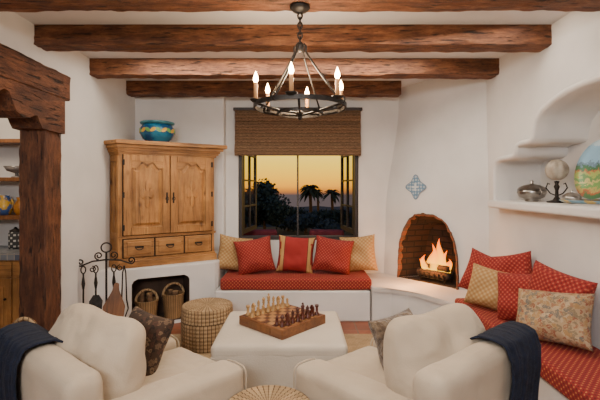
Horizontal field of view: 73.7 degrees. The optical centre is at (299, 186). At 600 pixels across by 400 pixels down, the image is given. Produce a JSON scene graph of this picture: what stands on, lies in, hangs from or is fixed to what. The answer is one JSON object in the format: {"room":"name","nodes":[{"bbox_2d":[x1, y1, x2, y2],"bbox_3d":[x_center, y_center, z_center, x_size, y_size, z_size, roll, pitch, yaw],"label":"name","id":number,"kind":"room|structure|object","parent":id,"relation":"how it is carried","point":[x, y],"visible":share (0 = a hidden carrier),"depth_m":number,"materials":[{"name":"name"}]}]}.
{"room":"traditional dwelling","nodes":[
{"label":"traditional dwelling","id":0,"kind":"room"},
{"bbox_2d":[0,118,18,244],"bbox_3d":[-3.340,0.120,4.525,2.120,2.760,0.150,0,0,0],"label":"wall","id":1,"kind":"structure","parent":0,"point":[8,154],"depth_m":4.45,"materials":[{"name":"paint"}]},
{"bbox_2d":[0,177,17,181],"bbox_3d":[-3.075,-0.010,4.295,1.350,0.180,0.300,0,0,0],"label":"shelf","id":2,"kind":"object","parent":1,"relation":"attached to","point":[2,179],"visible":0.09,"depth_m":4.14,"materials":[{"name":"brown wood"}]},
{"bbox_2d":[3,166,17,176],"bbox_3d":[-3.030,-0.161,4.280,0.240,0.120,0.240,0,0,0],"label":"glass bowl","id":3,"kind":"object","parent":2,"relation":"on","point":[14,169],"visible":0.52,"depth_m":4.19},
{"bbox_2d":[0,139,18,145],"bbox_3d":[-3.075,-0.410,4.295,1.350,0.180,0.300,0,0,0],"label":"shelf","id":4,"kind":"object","parent":1,"relation":"attached to","point":[3,142],"visible":0.09,"depth_m":4.15,"materials":[{"name":"brown wood"}]},
{"bbox_2d":[0,214,18,219],"bbox_3d":[-3.075,0.390,4.295,1.350,0.180,0.300,0,0,0],"label":"shelf","id":5,"kind":"object","parent":1,"relation":"attached to","point":[11,216],"visible":0.09,"depth_m":4.14,"materials":[{"name":"brown wood"}]},
{"bbox_2d":[0,195,13,214],"bbox_3d":[-3.160,0.195,4.280,0.154,0.209,0.154,0,0,-39],"label":"jug","id":6,"kind":"object","parent":5,"relation":"on","point":[6,205],"visible":0.98,"depth_m":4.24,"materials":[{"name":"yellow ceramic"}]},
{"bbox_2d":[13,197,18,214],"bbox_3d":[-3.000,0.204,4.300,0.140,0.190,0.140,0,0,-20],"label":"jug","id":7,"kind":"object","parent":5,"relation":"on","point":[16,204],"visible":0.24,"depth_m":4.24,"materials":[{"name":"ceramic"}]},
{"bbox_2d":[0,11,134,311],"bbox_3d":[-2.170,0.120,1.750,0.220,2.760,7.100,0,0,0],"label":"wall","id":8,"kind":"structure","parent":0,"point":[98,110],"depth_m":3.79,"materials":[{"name":"paint"}]},
{"bbox_2d":[97,256,224,322],"bbox_3d":[-1.515,1.185,4.550,1.130,0.650,1.000,0,0,0],"label":"wall","id":9,"kind":"structure","parent":0,"point":[204,277],"depth_m":4.41,"materials":[{"name":"paint"}]},
{"bbox_2d":[132,275,188,319],"bbox_3d":[-1.585,1.222,4.505,0.594,0.490,0.335,0,0,-27],"label":"niche","id":10,"kind":"object","parent":9,"relation":"attached to","point":[157,284],"depth_m":4.65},
{"bbox_2d":[134,288,158,315],"bbox_3d":[-1.683,1.287,4.389,0.258,0.354,0.254,0,0,-27],"label":"basket","id":11,"kind":"object","parent":10,"relation":"in","point":[151,307],"visible":0.52,"depth_m":4.33,"materials":[{"name":"wicker"}]},
{"bbox_2d":[139,292,144,301],"bbox_3d":[-1.729,1.297,4.394,0.086,0.276,0.064,0,0,20],"label":"log","id":12,"kind":"object","parent":11,"relation":"in","point":[142,295],"visible":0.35,"depth_m":4.37,"materials":[{"name":"brown wood"}]},
{"bbox_2d":[146,292,152,301],"bbox_3d":[-1.648,1.297,4.396,0.062,0.277,0.090,0,0,17],"label":"log","id":13,"kind":"object","parent":11,"relation":"in","point":[149,296],"visible":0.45,"depth_m":4.36,"materials":[{"name":"brown wood"}]},
{"bbox_2d":[161,282,184,318],"bbox_3d":[-1.430,1.267,4.520,0.258,0.394,0.254,0,0,-27],"label":"basket","id":14,"kind":"object","parent":10,"relation":"in","point":[172,304],"visible":0.91,"depth_m":4.43,"materials":[{"name":"wicker"}]},
{"bbox_2d":[167,289,172,294],"bbox_3d":[-1.468,1.296,4.527,0.062,0.274,0.072,0,0,-40],"label":"log","id":15,"kind":"object","parent":14,"relation":"in","point":[169,291],"visible":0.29,"depth_m":4.50,"materials":[{"name":"brown wood"}]},
{"bbox_2d":[104,139,226,268],"bbox_3d":[-1.646,0.184,4.726,1.327,1.350,0.863,0,0,-32],"label":"armoire","id":16,"kind":"object","parent":9,"relation":"on","point":[162,193],"visible":0.99,"depth_m":4.40,"materials":[{"name":"brown wood"}]},
{"bbox_2d":[139,120,174,141],"bbox_3d":[-1.640,-0.617,4.600,0.391,0.250,0.391,0,0,0],"label":"ceramic pot","id":17,"kind":"object","parent":16,"relation":"on","point":[150,130],"visible":0.96,"depth_m":4.46,"materials":[{"name":"blue ceramic"}]},
{"bbox_2d":[135,96,398,273],"bbox_3d":[0.120,0.120,5.150,4.560,2.760,0.300,0,0,0],"label":"wall","id":18,"kind":"structure","parent":0,"point":[197,120],"depth_m":5.12,"materials":[{"name":"paint"}]},
{"bbox_2d":[233,107,361,155],"bbox_3d":[-0.028,-0.698,5.054,1.625,0.605,0.112,0,0,0],"label":"roman shade","id":19,"kind":"object","parent":18,"relation":"attached to","point":[256,133],"visible":0.91,"depth_m":5.03,"materials":[{"name":"brown wood"}]},
{"bbox_2d":[239,156,357,239],"bbox_3d":[-0.020,-0.120,5.553,1.540,1.600,0.826,0,0,0],"label":"window","id":20,"kind":"structure","parent":18,"relation":"in","point":[247,164],"depth_m":5.41,"materials":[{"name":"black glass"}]},
{"bbox_2d":[171,319,371,333],"bbox_3d":[-1.000,1.550,1.650,6.800,0.100,7.300,0,0,0],"label":"floor","id":21,"kind":"structure","parent":0,"point":[348,327],"depth_m":4.27,"materials":[{"name":"ceramic"}]},
{"bbox_2d":[0,260,19,328],"bbox_3d":[-3.050,1.110,4.173,1.400,0.780,0.544,0,0,0],"label":"pantry cabinet","id":22,"kind":"object","parent":21,"relation":"on","point":[9,269],"visible":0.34,"depth_m":3.92,"materials":[{"name":"brown wood"}]},
{"bbox_2d":[0,245,18,259],"bbox_3d":[-3.030,0.685,4.185,1.460,0.070,0.530,0,0,0],"label":"countertop","id":23,"kind":"structure","parent":22,"relation":"on","point":[6,253],"depth_m":3.92,"materials":[{"name":"stone"}]},
{"bbox_2d":[8,227,18,248],"bbox_3d":[-3.000,0.534,4.220,0.130,0.230,0.130,0,0,0],"label":"lidded jar","id":24,"kind":"object","parent":23,"relation":"on","point":[13,243],"visible":0.7,"depth_m":4.17,"materials":[{"name":"ceramic"}]},
{"bbox_2d":[12,316,36,323],"bbox_3d":[-1.930,1.203,2.800,0.228,0.594,0.224,0,0,0],"label":"wicker basket","id":25,"kind":"object","parent":21,"relation":"on","point":[28,319],"visible":0.03,"depth_m":2.79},
{"bbox_2d":[18,130,61,330],"bbox_3d":[-2.156,0.480,3.324,0.237,2.040,0.233,0,0,0],"label":"timber post","id":26,"kind":"object","parent":21,"relation":"on","point":[39,155],"visible":0.74,"depth_m":3.22,"materials":[{"name":"brown wood"}]},
{"bbox_2d":[0,76,64,133],"bbox_3d":[-2.140,-0.603,2.930,0.240,0.295,1.020,0,0,0],"label":"corbel","id":27,"kind":"object","parent":26,"relation":"on","point":[25,107],"visible":0.93,"depth_m":3.09,"materials":[{"name":"brown wood"}]},
{"bbox_2d":[0,43,69,101],"bbox_3d":[-2.140,-0.859,2.010,0.256,0.239,3.020,0,0,0],"label":"lintel","id":28,"kind":"object","parent":27,"relation":"on","point":[15,66],"visible":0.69,"depth_m":3.03,"materials":[{"name":"brown wood"}]},
{"bbox_2d":[79,242,134,301],"bbox_3d":[-1.840,1.011,3.801,0.492,0.976,0.200,0,0,0],"label":"tool rack","id":29,"kind":"object","parent":21,"relation":"on","point":[102,244],"visible":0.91,"depth_m":3.79,"materials":[{"name":"metal"}]},
{"bbox_2d":[80,266,85,302],"bbox_3d":[-2.002,0.995,3.719,0.073,0.529,0.034,0,0,-17],"label":"poker","id":30,"kind":"object","parent":29,"relation":"hanging from","point":[83,278],"visible":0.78,"depth_m":3.71,"materials":[{"name":"metal"}]},
{"bbox_2d":[89,265,102,308],"bbox_3d":[-1.912,0.965,3.745,0.116,0.469,0.037,0,0,-17],"label":"shovel","id":31,"kind":"object","parent":29,"relation":"hanging from","point":[96,300],"visible":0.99,"depth_m":3.74,"materials":[{"name":"metal"}]},
{"bbox_2d":[102,283,124,316],"bbox_3d":[-1.693,1.182,3.637,0.200,0.614,0.132,0,0,-41],"label":"hearth bellows","id":32,"kind":"object","parent":29,"relation":"hanging from","point":[114,305],"visible":0.48,"depth_m":3.63,"materials":[{"name":"brown wood"}]},
{"bbox_2d":[111,264,116,284],"bbox_3d":[-1.764,0.970,3.792,0.090,0.479,0.090,0,0,-17],"label":"brush","id":33,"kind":"object","parent":29,"relation":"hanging from","point":[113,278],"visible":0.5,"depth_m":3.79,"materials":[{"name":"metal"}]},
{"bbox_2d":[121,265,128,316],"bbox_3d":[-1.678,0.995,3.819,0.084,0.493,0.014,0,0,-17],"label":"tongs","id":34,"kind":"object","parent":29,"relation":"hanging from","point":[124,268],"visible":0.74,"depth_m":3.82,"materials":[{"name":"metal"}]},
{"bbox_2d":[170,334,373,358],"bbox_3d":[0.015,1.492,2.375,2.630,0.013,3.350,0,0,0],"label":"jute rug","id":35,"kind":"object","parent":21,"relation":"on","point":[354,342],"visible":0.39,"depth_m":3.85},
{"bbox_2d":[16,303,246,399],"bbox_3d":[-0.899,1.044,2.130,0.843,0.870,0.949,0,0,39],"label":"armchair","id":36,"kind":"object","parent":35,"relation":"on","point":[101,354],"visible":0.9,"depth_m":1.85,"materials":[{"name":"fabric"}]},
{"bbox_2d":[0,321,62,399],"bbox_3d":[-1.332,1.031,1.974,0.413,0.649,0.253,0,0,39],"label":"throw blanket","id":37,"kind":"object","parent":36,"relation":"on","point":[15,338],"visible":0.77,"depth_m":1.87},
{"bbox_2d":[49,303,145,399],"bbox_3d":[-1.020,0.824,1.983,0.600,0.439,0.321,0,-16,27],"label":"cushion","id":38,"kind":"object","parent":36,"relation":"on","point":[112,346],"depth_m":1.86,"materials":[{"name":"fabric"}]},
{"bbox_2d":[128,306,174,375],"bbox_3d":[-0.901,0.885,2.286,0.362,0.335,0.212,0,0,32],"label":"throw pillow","id":39,"kind":"object","parent":36,"relation":"on","point":[158,329],"visible":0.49,"depth_m":2.22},
{"bbox_2d":[143,347,215,385],"bbox_3d":[-0.835,1.105,2.211,0.473,0.187,0.741,0,0,39],"label":"seat cushion","id":40,"kind":"object","parent":36,"relation":"on","point":[174,360],"depth_m":2.32,"materials":[{"name":"fabric"}]},
{"bbox_2d":[181,297,232,352],"bbox_3d":[-0.880,1.298,3.800,0.488,0.373,0.488,0,0,0],"label":"stool","id":41,"kind":"object","parent":35,"relation":"on","point":[202,319],"visible":0.9,"depth_m":3.60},
{"bbox_2d":[229,385,309,399],"bbox_3d":[-0.160,1.296,2.020,0.468,0.378,0.468,0,0,0],"label":"stool","id":42,"kind":"object","parent":35,"relation":"on","point":[265,392],"visible":1,"depth_m":2.14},
{"bbox_2d":[210,311,347,389],"bbox_3d":[-0.139,1.270,3.059,0.939,0.430,0.786,0,0,0],"label":"ottoman","id":43,"kind":"object","parent":35,"relation":"on","point":[266,359],"visible":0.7,"depth_m":2.68,"materials":[{"name":"fabric"}]},
{"bbox_2d":[211,311,347,356],"bbox_3d":[-0.139,1.110,3.060,0.932,0.111,0.780,0,0,0],"label":"cushion","id":44,"kind":"object","parent":43,"relation":"on","point":[234,339],"depth_m":2.72,"materials":[{"name":"fabric"}]},
{"bbox_2d":[239,303,324,339],"bbox_3d":[-0.135,1.022,3.090,0.474,0.072,0.480,0,0,43],"label":"board","id":45,"kind":"object","parent":43,"relation":"on","point":[263,323],"visible":0.8,"depth_m":2.96,"materials":[{"name":"brown wood"}]},
{"bbox_2d":[245,305,250,315],"bbox_3d":[-0.401,0.949,3.081,0.040,0.074,0.040,0,0,43],"label":"chess rook","id":46,"kind":"object","parent":45,"relation":"on","point":[247,306],"visible":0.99,"depth_m":3.07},
{"bbox_2d":[261,297,265,310],"bbox_3d":[-0.291,0.932,3.199,0.040,0.107,0.040,0,0,43],"label":"chess queen","id":47,"kind":"object","parent":45,"relation":"on","point":[263,298],"visible":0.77,"depth_m":3.19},
{"bbox_2d":[266,293,270,308],"bbox_3d":[-0.254,0.923,3.238,0.040,0.125,0.040,0,0,43],"label":"king","id":48,"kind":"object","parent":45,"relation":"on","point":[268,294],"visible":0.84,"depth_m":3.23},
{"bbox_2d":[274,316,279,325],"bbox_3d":[-0.165,0.954,2.861,0.040,0.064,0.040,0,0,43],"label":"pawn","id":49,"kind":"object","parent":45,"relation":"on","point":[276,317],"visible":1,"depth_m":2.85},
{"bbox_2d":[279,315,284,327],"bbox_3d":[-0.126,0.949,2.824,0.040,0.074,0.040,0,0,43],"label":"chess rook","id":50,"kind":"object","parent":45,"relation":"on","point":[282,325],"visible":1,"depth_m":2.81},
{"bbox_2d":[285,313,289,325],"bbox_3d":[-0.090,0.944,2.864,0.042,0.084,0.040,0,0,43],"label":"knight","id":51,"kind":"object","parent":45,"relation":"on","point":[287,323],"visible":1,"depth_m":2.85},
{"bbox_2d":[290,310,294,323],"bbox_3d":[-0.052,0.938,2.903,0.040,0.096,0.040,0,0,43],"label":"bishop","id":52,"kind":"object","parent":45,"relation":"on","point":[292,312],"visible":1,"depth_m":2.89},
{"bbox_2d":[295,307,300,321],"bbox_3d":[-0.016,0.932,2.942,0.040,0.107,0.040,0,0,43],"label":"chess queen","id":53,"kind":"object","parent":45,"relation":"on","point":[297,308],"visible":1,"depth_m":2.93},
{"bbox_2d":[300,302,304,319],"bbox_3d":[0.021,0.923,2.981,0.040,0.125,0.040,0,0,43],"label":"king","id":54,"kind":"object","parent":45,"relation":"on","point":[302,305],"visible":1,"depth_m":2.97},
{"bbox_2d":[305,305,309,317],"bbox_3d":[0.058,0.938,3.021,0.040,0.096,0.040,0,0,43],"label":"bishop","id":55,"kind":"object","parent":45,"relation":"on","point":[307,307],"visible":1,"depth_m":3.01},
{"bbox_2d":[310,305,314,316],"bbox_3d":[0.094,0.944,3.061,0.042,0.084,0.040,0,0,43],"label":"knight","id":56,"kind":"object","parent":45,"relation":"on","point":[311,306],"visible":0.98,"depth_m":3.05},
{"bbox_2d":[314,304,318,314],"bbox_3d":[0.131,0.949,3.099,0.040,0.074,0.040,0,0,43],"label":"chess rook","id":57,"kind":"object","parent":45,"relation":"on","point":[316,305],"visible":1,"depth_m":3.09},
{"bbox_2d":[293,303,511,399],"bbox_3d":[0.565,1.044,2.140,0.843,0.866,0.950,0,0,-38],"label":"armchair","id":58,"kind":"object","parent":35,"relation":"on","point":[432,355],"visible":0.91,"depth_m":1.86,"materials":[{"name":"fabric"}]},
{"bbox_2d":[327,346,385,383],"bbox_3d":[0.500,1.105,2.221,0.473,0.187,0.741,0,0,-38],"label":"seat cushion","id":59,"kind":"object","parent":58,"relation":"on","point":[365,361],"depth_m":2.32,"materials":[{"name":"fabric"}]},
{"bbox_2d":[368,308,412,369],"bbox_3d":[0.566,0.890,2.300,0.335,0.316,0.213,0,0,-33],"label":"throw pillow","id":60,"kind":"object","parent":58,"relation":"on","point":[378,327],"visible":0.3,"depth_m":2.25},
{"bbox_2d":[383,303,485,397],"bbox_3d":[0.688,0.823,1.982,0.600,0.436,0.330,0,-16,-26],"label":"cushion","id":61,"kind":"object","parent":58,"relation":"on","point":[412,343],"depth_m":1.87,"materials":[{"name":"fabric"}]},
{"bbox_2d":[470,321,540,399],"bbox_3d":[1.006,1.031,1.987,0.373,0.649,0.253,0,0,-39],"label":"throw blanket","id":62,"kind":"object","parent":58,"relation":"on","point":[521,343],"visible":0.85,"depth_m":1.91,"materials":[{"name":"fabric"}]},
{"bbox_2d":[215,286,369,320],"bbox_3d":[-0.082,1.330,4.780,1.733,0.340,0.660,0,0,0],"label":"window bench","id":63,"kind":"object","parent":21,"relation":"on","point":[350,305],"visible":0.46,"depth_m":4.45,"materials":[{"name":"paint"}]},
{"bbox_2d":[220,270,371,289],"bbox_3d":[-0.045,1.091,4.765,1.704,0.146,0.607,0,0,0],"label":"bench cushion","id":64,"kind":"object","parent":63,"relation":"on","point":[269,279],"visible":0.89,"depth_m":4.47,"materials":[{"name":"fabric"}]},
{"bbox_2d":[217,234,252,270],"bbox_3d":[-0.801,0.810,4.873,0.498,0.493,0.232,0,0,-23],"label":"throw pillow","id":65,"kind":"object","parent":64,"relation":"on","point":[227,256],"visible":0.57,"depth_m":4.76,"materials":[{"name":"fabric"}]},
{"bbox_2d":[233,235,275,274],"bbox_3d":[-0.543,0.818,4.761,0.380,0.475,0.397,0,0,-45],"label":"throw pillow","id":66,"kind":"object","parent":64,"relation":"on","point":[255,255],"visible":0.98,"depth_m":4.66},
{"bbox_2d":[276,235,315,272],"bbox_3d":[-0.050,0.808,4.802,0.485,0.463,0.276,0,0,-1],"label":"throw pillow","id":67,"kind":"object","parent":64,"relation":"on","point":[295,254],"visible":1,"depth_m":4.71,"materials":[{"name":"red fabric"}]},
{"bbox_2d":[311,235,353,274],"bbox_3d":[0.390,0.812,4.749,0.513,0.472,0.299,0,0,6],"label":"throw pillow","id":68,"kind":"object","parent":64,"relation":"on","point":[332,255],"visible":0.99,"depth_m":4.65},
{"bbox_2d":[339,234,377,270],"bbox_3d":[0.709,0.810,4.866,0.477,0.478,0.259,0,0,11],"label":"throw pillow","id":69,"kind":"object","parent":64,"relation":"on","point":[363,249],"visible":0.77,"depth_m":4.77,"materials":[{"name":"fabric"}]},
{"bbox_2d":[367,79,488,320],"bbox_3d":[1.380,0.115,4.463,1.180,2.770,1.335,0,0,0],"label":"fireplace","id":70,"kind":"object","parent":21,"relation":"on","point":[441,139],"depth_m":4.49,"materials":[{"name":"paint"}]},
{"bbox_2d":[405,174,425,199],"bbox_3d":[1.356,0.000,4.690,0.022,0.296,0.296,0,0,-36],"label":"ornament","id":71,"kind":"object","parent":70,"relation":"attached to","point":[415,186],"visible":1,"depth_m":4.68,"materials":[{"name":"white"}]},
{"bbox_2d":[416,268,451,280],"bbox_3d":[1.541,1.003,4.618,0.090,0.090,0.400,0,0,-41],"label":"log","id":72,"kind":"object","parent":70,"relation":"on","point":[447,276],"visible":0.91,"depth_m":4.57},
{"bbox_3d":[1.610,1.000,4.677,0.360,0.095,0.095,0,0,45],"label":"log","id":73,"kind":"object","parent":70,"relation":"on","visible":0},
{"bbox_2d":[420,240,451,272],"bbox_3d":[1.592,0.815,4.672,0.182,0.430,0.421,0,0,-41],"label":"fire","id":74,"kind":"object","parent":73,"relation":"on","point":[436,258],"visible":0.7,"depth_m":4.61,"materials":[{"name":"orange"}]},
{"bbox_2d":[426,262,450,272],"bbox_3d":[1.582,0.928,4.640,0.075,0.075,0.340,0,0,-34],"label":"log","id":75,"kind":"object","parent":73,"relation":"on","point":[439,267],"visible":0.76,"depth_m":4.54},
{"bbox_2d":[538,377,568,399],"bbox_3d":[1.716,1.333,2.295,0.463,0.335,2.990,0,0,0],"label":"bench","id":76,"kind":"object","parent":21,"relation":"on","point":[546,391],"visible":0.02,"depth_m":2.40,"materials":[{"name":"paint"}]},
{"bbox_2d":[455,298,513,329],"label":"bench cushion","id":77,"kind":"object","parent":76,"relation":"on","point":[488,317],"depth_m":3.26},
{"bbox_2d":[457,248,490,289],"bbox_3d":[1.714,0.820,3.674,0.234,0.488,0.504,0,0,-43],"label":"throw pillow","id":78,"kind":"object","parent":77,"relation":"on","point":[474,257],"visible":0.25,"depth_m":3.72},
{"bbox_2d":[464,263,505,310],"bbox_3d":[1.655,0.872,3.423,0.282,0.383,0.421,0,0,-33],"label":"throw pillow","id":79,"kind":"object","parent":77,"relation":"on","point":[482,290],"visible":0.62,"depth_m":3.40,"materials":[{"name":"fabric"}]},
{"bbox_2d":[479,251,531,273],"bbox_3d":[1.773,0.780,3.422,0.237,0.507,0.543,0,0,-39],"label":"throw pillow","id":80,"kind":"object","parent":77,"relation":"on","point":[521,263],"visible":0.38,"depth_m":3.35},
{"bbox_2d":[497,272,531,320],"bbox_3d":[1.737,0.850,3.078,0.274,0.432,0.496,0,0,-36],"label":"throw pillow","id":81,"kind":"object","parent":77,"relation":"on","point":[509,284],"visible":0.38,"depth_m":3.08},
{"bbox_2d":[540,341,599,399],"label":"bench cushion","id":82,"kind":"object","parent":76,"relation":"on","point":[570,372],"depth_m":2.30,"materials":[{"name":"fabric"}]},
{"bbox_2d":[516,288,594,351],"bbox_3d":[1.692,0.870,2.682,0.296,0.376,0.488,0,0,-44],"label":"throw pillow","id":83,"kind":"object","parent":82,"relation":"on","point":[556,317],"visible":0.93,"depth_m":2.57,"materials":[{"name":"fabric"}]},
{"bbox_2d":[528,260,597,293],"bbox_3d":[1.784,0.780,2.781,0.211,0.486,0.500,0,0,-18],"label":"throw pillow","id":84,"kind":"object","parent":82,"relation":"on","point":[543,277],"visible":0.41,"depth_m":2.74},
{"bbox_2d":[14,10,569,87],"bbox_3d":[-1.000,-1.310,1.650,6.800,0.100,7.300,0,0,0],"label":"ceiling","id":85,"kind":"structure","parent":0,"point":[52,16],"depth_m":3.03,"materials":[{"name":"paint"}]},
{"bbox_2d":[126,81,400,96],"bbox_3d":[-0.430,-1.176,4.815,3.260,0.168,0.167,0,0,0],"label":"ceiling beam","id":86,"kind":"structure","parent":85,"relation":"attached to","point":[133,88],"depth_m":4.74,"materials":[{"name":"brown wood"}]},
{"bbox_2d":[34,24,551,52],"bbox_3d":[-0.055,-1.176,3.180,4.010,0.169,0.180,0,0,0],"label":"ceiling beam","id":87,"kind":"structure","parent":85,"relation":"attached to","point":[51,38],"depth_m":3.10,"materials":[{"name":"brown wood"}]},
{"bbox_2d":[89,58,499,79],"bbox_3d":[-0.055,-1.175,3.993,4.010,0.171,0.177,0,0,0],"label":"ceiling beam","id":88,"kind":"structure","parent":85,"relation":"attached to","point":[133,68],"depth_m":3.92,"materials":[{"name":"brown wood"}]},
{"bbox_2d":[0,0,599,12],"bbox_3d":[-0.055,-1.175,2.429,4.010,0.170,0.182,0,0,0],"label":"ceiling beam","id":89,"kind":"structure","parent":85,"relation":"attached to","point":[587,6],"depth_m":2.42,"materials":[{"name":"brown wood"}]},
{"bbox_2d":[250,2,346,119],"bbox_3d":[0.000,-0.750,2.430,0.585,0.695,0.609,0,0,0],"label":"chandelier","id":90,"kind":"object","parent":89,"relation":"hanging from","point":[298,8],"visible":1,"depth_m":2.36,"materials":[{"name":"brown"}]},
{"bbox_2d":[250,72,259,102],"bbox_3d":[-0.258,-0.586,2.336,0.068,0.184,0.067,0,0,0],"label":"candle","id":91,"kind":"object","parent":90,"relation":"on","point":[255,100],"depth_m":2.32,"materials":[{"name":"wax"}]},
{"bbox_2d":[262,83,272,110],"bbox_3d":[-0.211,-0.586,2.607,0.068,0.184,0.067,0,0,0],"label":"candle","id":92,"kind":"object","parent":90,"relation":"on","point":[267,89],"depth_m":2.60,"materials":[{"name":"wax"}]},
{"bbox_2d":[285,62,296,94],"bbox_3d":[-0.048,-0.586,2.159,0.068,0.184,0.067,0,0,0],"label":"candle","id":93,"kind":"object","parent":90,"relation":"on","point":[291,91],"depth_m":2.15,"materials":[{"name":"wax"}]},
{"bbox_2d":[303,88,310,112],"bbox_3d":[0.048,-0.586,2.701,0.068,0.184,0.067,0,0,0],"label":"candle","id":94,"kind":"object","parent":90,"relation":"on","point":[307,91],"depth_m":2.69,"materials":[{"name":"wax"}]},
{"bbox_2d":[332,67,342,98],"bbox_3d":[0.211,-0.586,2.253,0.068,0.184,0.067,0,0,0],"label":"candle","id":95,"kind":"object","parent":90,"relation":"on","point":[337,95],"depth_m":2.24,"materials":[{"name":"wax"}]},
{"bbox_2d":[336,81,342,108],"bbox_3d":[0.258,-0.586,2.524,0.068,0.184,0.067,0,0,0],"label":"candle","id":96,"kind":"object","parent":90,"relation":"on","point":[341,85],"depth_m":2.51,"materials":[{"name":"wax"}]},
{"bbox_2d":[487,12,599,348],"bbox_3d":[2.200,0.120,1.750,0.500,2.760,7.100,0,0,0],"label":"wall","id":97,"kind":"structure","parent":0,"point":[525,81],"depth_m":3.23,"materials":[{"name":"paint"}]},
{"bbox_2d":[488,200,599,218],"bbox_3d":[2.058,0.164,2.550,0.465,0.072,2.700,0,0,0],"label":"shelf","id":98,"kind":"object","parent":97,"relation":"attached to","point":[592,211],"depth_m":2.93,"materials":[{"name":"paint"}]},
{"bbox_2d":[517,180,546,201],"bbox_3d":[2.040,0.035,3.520,0.234,0.185,0.234,0,0,-45],"label":"tureen","id":99,"kind":"object","parent":98,"relation":"on","point":[531,192],"visible":0.98,"depth_m":3.45,"materials":[{"name":"silver metal"}]},
{"bbox_2d":[517,189,546,201],"bbox_3d":[2.040,0.074,3.520,0.236,0.105,0.236,0,0,0],"label":"bowl","id":100,"kind":"object","parent":99,"relation":"on","point":[530,195],"depth_m":3.45,"materials":[{"name":"silver metal"}]},
{"bbox_2d":[545,160,568,202],"bbox_3d":[2.080,-0.047,3.235,0.164,0.348,0.169,0,0,22],"label":"globe ornament","id":101,"kind":"object","parent":98,"relation":"on","point":[555,169],"visible":0.98,"depth_m":3.20,"materials":[{"name":"metal"}]},
{"bbox_2d":[562,190,581,203],"bbox_3d":[2.060,0.076,3.030,0.129,0.102,0.129,0,0,45],"label":"tureen","id":102,"kind":"object","parent":98,"relation":"on","point":[569,196],"visible":0.82,"depth_m":2.99,"materials":[{"name":"silver metal"}]},
{"bbox_2d":[562,196,581,203],"bbox_3d":[2.060,0.098,3.030,0.130,0.058,0.130,0,0,0],"label":"bowl","id":103,"kind":"object","parent":102,"relation":"on","point":[579,198],"depth_m":2.98,"materials":[{"name":"silver metal"}]},
{"bbox_2d":[559,140,599,203],"bbox_3d":[2.100,-0.112,2.800,0.486,0.449,0.486,0,0,0],"label":"plate","id":104,"kind":"object","parent":98,"relation":"on","point":[587,170],"visible":0.98,"depth_m":2.88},
{"bbox_2d":[492,74,599,199],"bbox_3d":[1.924,-0.290,2.550,0.152,0.844,2.644,0,0,0],"label":"trim","id":105,"kind":"structure","parent":97,"relation":"attached to","point":[543,122],"depth_m":3.17,"materials":[{"name":"paint"}]},
{"label":"outside","id":106,"kind":"structure","parent":0,"visible":0},
{"bbox_2d":[257,206,340,226],"bbox_3d":[0.000,8.583,79.000,120.000,9.834,18.000,0,0,0],"label":"hills","id":107,"kind":"structure","parent":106,"point":[314,208],"depth_m":75.60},
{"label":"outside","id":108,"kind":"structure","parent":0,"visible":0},
{"bbox_2d":[257,227,353,234],"bbox_3d":[0.000,8.035,47.650,120.000,12.930,84.700,0,0,0],"label":"ground","id":109,"kind":"structure","parent":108,"point":[281,231],"depth_m":16.11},
{"bbox_2d":[257,178,290,228],"bbox_3d":[-0.903,0.670,9.953,1.419,1.807,1.313,0,0,0],"label":"round tree","id":110,"kind":"object","parent":109,"relation":"on","point":[271,210],"visible":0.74,"depth_m":9.70,"materials":[{"name":"green plant"}]},
{"bbox_2d":[276,206,308,230],"bbox_3d":[-0.482,1.341,16.951,1.914,1.131,1.574,0,0,0],"label":"shrub","id":111,"kind":"object","parent":109,"relation":"on","point":[292,210],"visible":0.16,"depth_m":16.72,"materials":[{"name":"green plant"}]},
{"bbox_2d":[285,211,324,234],"bbox_3d":[0.271,1.343,15.068,1.715,0.944,1.616,0,0,0],"label":"shrub","id":112,"kind":"object","parent":109,"relation":"on","point":[307,220],"visible":0.91,"depth_m":14.75,"materials":[{"name":"blue plant"}]},
{"bbox_2d":[299,185,322,211],"bbox_3d":[0.477,0.941,20.005,1.289,2.126,1.230,0,0,17],"label":"palm tree","id":113,"kind":"object","parent":109,"relation":"on","point":[310,191],"visible":0.98,"depth_m":19.83,"materials":[{"name":"green plant"}]},
{"bbox_2d":[317,189,324,212],"bbox_3d":[1.149,1.602,25.980,0.982,2.902,0.957,0,0,0],"label":"palm tree","id":114,"kind":"object","parent":109,"relation":"on","point":[319,190],"visible":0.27,"depth_m":25.93,"materials":[{"name":"green plant"}]},
{"bbox_2d":[310,208,340,223],"bbox_3d":[1.195,1.378,16.511,2.103,1.026,2.156,0,0,0],"label":"shrub","id":115,"kind":"object","parent":109,"relation":"on","point":[334,214],"visible":0.35,"depth_m":16.34,"materials":[{"name":"green plant"}]},
{"bbox_2d":[309,218,345,233],"bbox_3d":[0.872,1.359,12.917,1.165,0.711,1.024,0,0,37],"label":"shrub","id":116,"kind":"object","parent":109,"relation":"on","point":[325,224],"visible":0.5,"depth_m":12.83,"materials":[{"name":"blue plant"}]},
{"bbox_2d":[322,189,340,209],"bbox_3d":[1.756,1.239,22.033,1.157,2.229,1.116,0,0,24],"label":"palm tree","id":117,"kind":"object","parent":109,"relation":"on","point":[333,193],"visible":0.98,"depth_m":21.93,"materials":[{"name":"green plant"}]},
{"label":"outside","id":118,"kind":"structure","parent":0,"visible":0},
{"bbox_3d":[0.000,1.540,6.750,6.000,0.040,2.900,0,0,0],"label":"floor","id":119,"kind":"structure","parent":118,"visible":0},
{"bbox_2d":[243,229,276,234],"bbox_3d":[-0.672,1.090,6.462,0.540,0.859,0.597,0,0,-11],"label":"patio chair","id":120,"kind":"object","parent":119,"relation":"on","point":[256,231],"visible":0.1,"depth_m":6.19,"materials":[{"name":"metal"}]},
{"bbox_2d":[309,229,343,234],"bbox_3d":[0.436,1.090,6.462,0.540,0.859,0.597,0,0,6],"label":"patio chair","id":121,"kind":"object","parent":119,"relation":"on","point":[312,231],"visible":0.18,"depth_m":6.17,"materials":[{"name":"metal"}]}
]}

